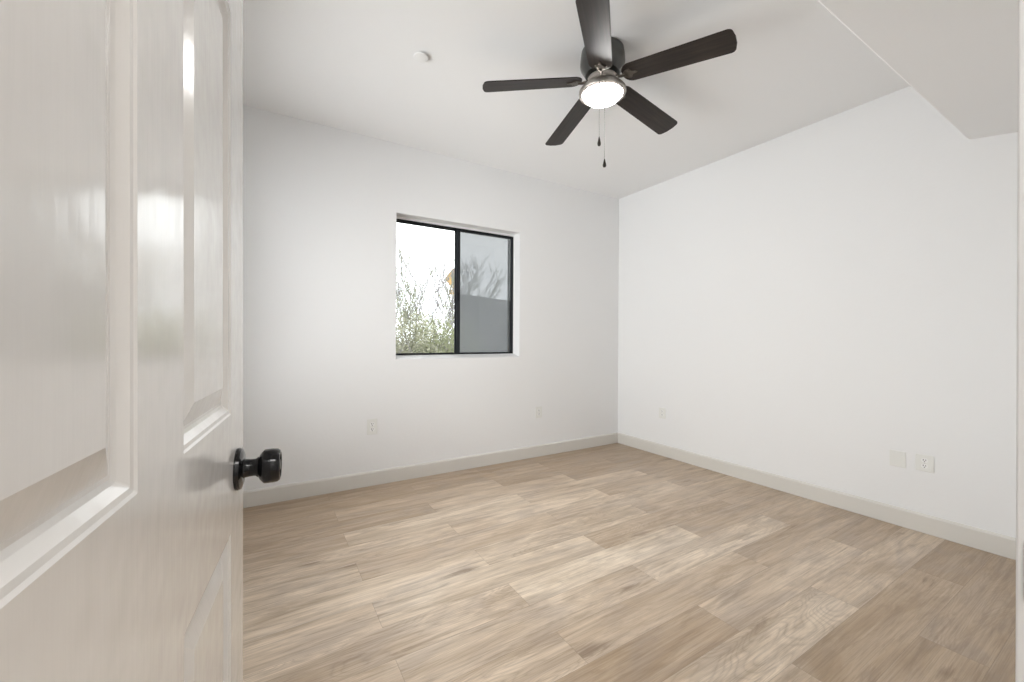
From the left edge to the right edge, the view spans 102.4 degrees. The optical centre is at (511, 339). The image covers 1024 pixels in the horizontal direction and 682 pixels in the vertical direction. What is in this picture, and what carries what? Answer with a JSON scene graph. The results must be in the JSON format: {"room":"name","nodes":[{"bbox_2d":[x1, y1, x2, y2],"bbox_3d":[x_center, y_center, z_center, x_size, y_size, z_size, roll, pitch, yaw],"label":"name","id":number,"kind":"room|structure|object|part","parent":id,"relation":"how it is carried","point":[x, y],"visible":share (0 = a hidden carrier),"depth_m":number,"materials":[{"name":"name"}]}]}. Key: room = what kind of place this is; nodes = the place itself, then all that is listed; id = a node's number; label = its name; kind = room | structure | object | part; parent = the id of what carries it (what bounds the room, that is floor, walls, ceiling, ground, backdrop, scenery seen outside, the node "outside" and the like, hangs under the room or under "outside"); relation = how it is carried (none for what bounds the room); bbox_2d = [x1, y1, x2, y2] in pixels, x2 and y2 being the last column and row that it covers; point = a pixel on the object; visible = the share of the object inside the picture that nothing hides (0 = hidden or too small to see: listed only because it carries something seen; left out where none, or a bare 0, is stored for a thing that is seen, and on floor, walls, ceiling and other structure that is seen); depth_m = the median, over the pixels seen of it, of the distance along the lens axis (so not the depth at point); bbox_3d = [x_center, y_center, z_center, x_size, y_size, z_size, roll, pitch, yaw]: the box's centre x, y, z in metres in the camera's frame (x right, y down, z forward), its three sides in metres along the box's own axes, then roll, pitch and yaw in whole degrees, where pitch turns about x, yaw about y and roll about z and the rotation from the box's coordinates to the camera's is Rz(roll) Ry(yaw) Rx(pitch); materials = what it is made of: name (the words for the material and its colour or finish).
{"room":"empty bedroom","nodes":[
{"label":"empty bedroom","id":0,"kind":"room"},
{"bbox_2d":[243,105,618,490],"bbox_3d":[-0.513,-0.206,3.489,4.060,2.607,0.140,0,0,-31],"label":"wall","id":1,"kind":"structure","parent":0,"point":[322,204],"depth_m":3.13,"materials":[{"name":"white paint"}]},
{"bbox_2d":[367,419,376,434],"bbox_3d":[-1.047,0.655,3.081,0.074,0.116,0.008,0,0,-31],"label":"wall outlet","id":2,"kind":"object","parent":1,"relation":"attached to","point":[371,423],"visible":1,"depth_m":3.08,"materials":[{"name":"white plastic"}]},
{"bbox_2d":[243,432,617,507],"bbox_3d":[-0.479,1.043,3.424,3.780,0.107,0.014,0,0,-31],"label":"baseboard","id":3,"kind":"structure","parent":1,"relation":"attached to","point":[268,495],"depth_m":3.21,"materials":[{"name":"white paint"}]},
{"bbox_2d":[396,216,518,359],"bbox_3d":[-0.449,-0.408,3.528,1.128,1.136,0.138,0,0,-31],"label":"window","id":4,"kind":"structure","parent":1,"relation":"in","point":[483,259],"depth_m":3.70,"materials":[{"name":"clear glass"}]},
{"bbox_3d":[-0.711,-0.414,3.435,0.548,1.066,0.014,0,0,-31],"label":"fixed sash","id":5,"kind":"part","parent":4,"relation":"part of","materials":[{"name":"clear glass"}]},
{"bbox_3d":[-0.451,0.145,3.528,1.128,0.030,0.138,0,0,-31],"label":"sill","id":6,"kind":"part","parent":4,"relation":"part of","materials":[{"name":"white paint"}]},
{"bbox_3d":[-0.244,-0.411,3.699,0.556,1.066,0.015,0,0,-31],"label":"sliding sash","id":7,"kind":"part","parent":4,"relation":"part of","materials":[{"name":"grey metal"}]},
{"bbox_3d":[-0.248,-0.412,3.729,0.528,1.069,0.003,0,0,-31],"label":"screen frame","id":8,"kind":"part","parent":4,"relation":"part of","materials":[{"name":"grey glass"}]},
{"bbox_2d":[535,406,541,417],"bbox_3d":[0.252,0.686,3.869,0.072,0.104,0.008,0,0,-31],"label":"wall outlet","id":9,"kind":"object","parent":1,"relation":"attached to","point":[538,414],"visible":1,"depth_m":3.87,"materials":[{"name":"white plastic"}]},
{"bbox_2d":[243,0,909,198],"bbox_3d":[0.457,-1.557,1.284,4.700,0.135,4.910,0,0,-31],"label":"ceiling","id":10,"kind":"structure","parent":0,"point":[347,65],"depth_m":2.37,"materials":[{"name":"white paint"}]},
{"bbox_2d":[483,0,736,167],"bbox_3d":[0.489,-1.173,2.168,1.189,0.661,1.205,0,0,-31],"label":"ceiling fan","id":11,"kind":"object","parent":10,"relation":"hanging from","point":[602,63],"visible":1,"depth_m":2.05,"materials":[{"name":"black wood"}]},
{"bbox_3d":[0.105,-1.315,2.123,0.515,0.006,0.130,-5,11,-4],"label":"blade","id":12,"kind":"part","parent":11,"relation":"part of","materials":[{"name":"brown wood"}]},
{"bbox_3d":[0.353,-1.314,2.493,0.130,0.006,0.515,-11,-2,-19],"label":"blade","id":13,"kind":"part","parent":11,"relation":"part of","materials":[{"name":"brown wood"}]},
{"bbox_3d":[0.370,-1.314,1.794,0.130,0.006,0.515,12,9,15],"label":"blade","id":14,"kind":"part","parent":11,"relation":"part of","materials":[{"name":"brown wood"}]},
{"bbox_3d":[0.433,-1.137,2.044,0.005,0.288,0.045,0,0,11],"label":"pull chain","id":15,"kind":"part","parent":11,"relation":"part of","materials":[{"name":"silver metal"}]},
{"bbox_3d":[0.471,-1.263,2.146,0.197,0.060,0.197,0,0,-31],"label":"lamp shade","id":16,"kind":"part","parent":11,"relation":"part of","materials":[{"name":"white glass"}]},
{"bbox_3d":[0.459,-1.082,2.038,0.005,0.399,0.045,0,0,11],"label":"pull chain","id":17,"kind":"part","parent":11,"relation":"part of","materials":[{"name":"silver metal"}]},
{"bbox_3d":[0.763,-1.312,2.368,0.515,0.006,0.130,7,-15,-37],"label":"blade","id":18,"kind":"part","parent":11,"relation":"part of","materials":[{"name":"brown wood"}]},
{"bbox_3d":[0.760,-1.312,1.921,0.515,0.006,0.130,7,-7,38],"label":"blade","id":19,"kind":"part","parent":11,"relation":"part of","materials":[{"name":"brown wood"}]},
{"bbox_2d":[817,0,1017,139],"bbox_3d":[0.994,-1.247,1.013,3.780,0.510,0.551,0,0,-31],"label":"ceiling","id":20,"kind":"structure","parent":10,"relation":"attached to","point":[961,56],"depth_m":1.50,"materials":[{"name":"white paint"}]},
{"bbox_2d":[243,443,1015,681],"bbox_3d":[0.444,1.152,1.284,4.700,0.100,4.910,0,0,-31],"label":"floor","id":21,"kind":"structure","parent":0,"point":[616,562],"depth_m":1.82,"materials":[{"name":"brown wood"}]},
{"bbox_2d":[618,86,1017,537],"bbox_3d":[2.003,-0.194,3.120,0.140,2.607,3.102,0,0,-31],"label":"wall","id":22,"kind":"structure","parent":0,"point":[812,303],"depth_m":2.69,"materials":[{"name":"white paint"}]},
{"bbox_2d":[659,407,665,418],"bbox_3d":[1.429,0.702,3.916,0.008,0.100,0.076,0,0,-31],"label":"wall outlet","id":23,"kind":"object","parent":22,"relation":"attached to","point":[662,411],"visible":1,"depth_m":3.91,"materials":[{"name":"white plastic"}]},
{"bbox_2d":[618,433,1015,559],"bbox_3d":[1.935,1.055,3.074,0.014,0.107,3.088,0,0,-31],"label":"baseboard","id":24,"kind":"structure","parent":22,"relation":"attached to","point":[981,539],"depth_m":2.65,"materials":[{"name":"white paint"}]},
{"bbox_2d":[889,449,905,467],"bbox_3d":[2.310,0.716,2.465,0.006,0.095,0.074,0,0,-31],"label":"blank plate","id":25,"kind":"object","parent":22,"relation":"attached to","point":[897,458],"visible":1,"depth_m":2.46,"materials":[{"name":"white plastic"}]},
{"bbox_2d":[915,453,933,472],"bbox_3d":[2.371,0.712,2.364,0.008,0.095,0.078,0,0,-31],"label":"wall outlet","id":26,"kind":"object","parent":22,"relation":"attached to","point":[925,463],"visible":1,"depth_m":2.36,"materials":[{"name":"white plastic"}]},
{"bbox_3d":[0.889,-0.199,0.560,4.700,2.607,0.120,0,0,-31],"label":"wall","id":27,"kind":"structure","parent":0,"visible":0},
{"bbox_2d":[0,0,281,681],"bbox_3d":[-0.303,0.073,0.365,0.164,2.030,0.831,0,0,-28],"label":"door","id":28,"kind":"structure","parent":27,"relation":"in","point":[124,465],"depth_m":0.30,"materials":[{"name":"white paint"}]},
{"bbox_3d":[-0.410,0.214,0.697,0.033,0.056,0.056,0,0,-25],"label":"knob","id":29,"kind":"part","parent":28,"relation":"part of","materials":[{"name":"black metal"}]},
{"bbox_2d":[1015,0,1023,681],"bbox_3d":[0.552,0.072,0.361,0.027,2.059,0.138,0,0,-31],"label":"door frame","id":30,"kind":"structure","parent":27,"relation":"attached to","point":[1019,657],"depth_m":0.41,"materials":[{"name":"white paint"}]},
{"label":"outside","id":31,"kind":"structure","parent":0,"visible":0},
{"bbox_3d":[-12.294,1.489,58.826,100.000,0.200,106.660,0,0,-31],"label":"ground","id":32,"kind":"structure","parent":31,"visible":0},
{"bbox_2d":[396,312,451,352],"bbox_3d":[-1.931,0.483,7.142,2.228,1.971,2.241,0,0,-31],"label":"desert shrub","id":33,"kind":"object","parent":32,"relation":"on","point":[403,346],"visible":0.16,"depth_m":7.07,"materials":[{"name":"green plant"}]},
{"bbox_2d":[396,232,453,352],"bbox_3d":[-2.129,-0.379,8.910,2.929,3.725,2.532,0,0,20],"label":"bare tree","id":34,"kind":"object","parent":32,"relation":"on","point":[437,304],"visible":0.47,"depth_m":8.21,"materials":[{"name":"grey plant"}]},
{"bbox_2d":[396,234,453,338],"bbox_3d":[-2.158,-0.328,10.038,3.295,3.629,3.994,0,0,-31],"label":"bare tree","id":35,"kind":"object","parent":32,"relation":"on","point":[407,281],"visible":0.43,"depth_m":8.94,"materials":[{"name":"green plant"}]},
{"bbox_2d":[396,310,453,352],"bbox_3d":[-1.824,0.393,9.019,2.387,2.146,2.407,0,0,-31],"label":"desert shrub","id":36,"kind":"object","parent":32,"relation":"on","point":[423,310],"visible":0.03,"depth_m":8.88,"materials":[{"name":"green plant"}]},
{"bbox_2d":[400,313,453,352],"bbox_3d":[-1.289,0.461,7.524,2.362,2.027,2.227,0,0,-17],"label":"desert shrub","id":37,"kind":"object","parent":32,"relation":"on","point":[443,338],"visible":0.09,"depth_m":7.39,"materials":[{"name":"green plant"}]},
{"bbox_2d":[420,303,453,347],"bbox_3d":[-1.010,0.291,9.432,1.884,2.379,2.630,0,0,13],"label":"bare tree","id":38,"kind":"object","parent":32,"relation":"on","point":[420,303],"visible":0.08,"depth_m":9.01,"materials":[{"name":"grey plant"}]},
{"bbox_2d":[445,273,453,324],"bbox_3d":[-2.443,-0.752,17.014,0.826,4.379,0.060,0,0,28],"label":"road sign","id":39,"kind":"object","parent":32,"relation":"on","point":[450,281],"visible":0.18,"depth_m":17.05,"materials":[{"name":"yellow metal"}]}
]}

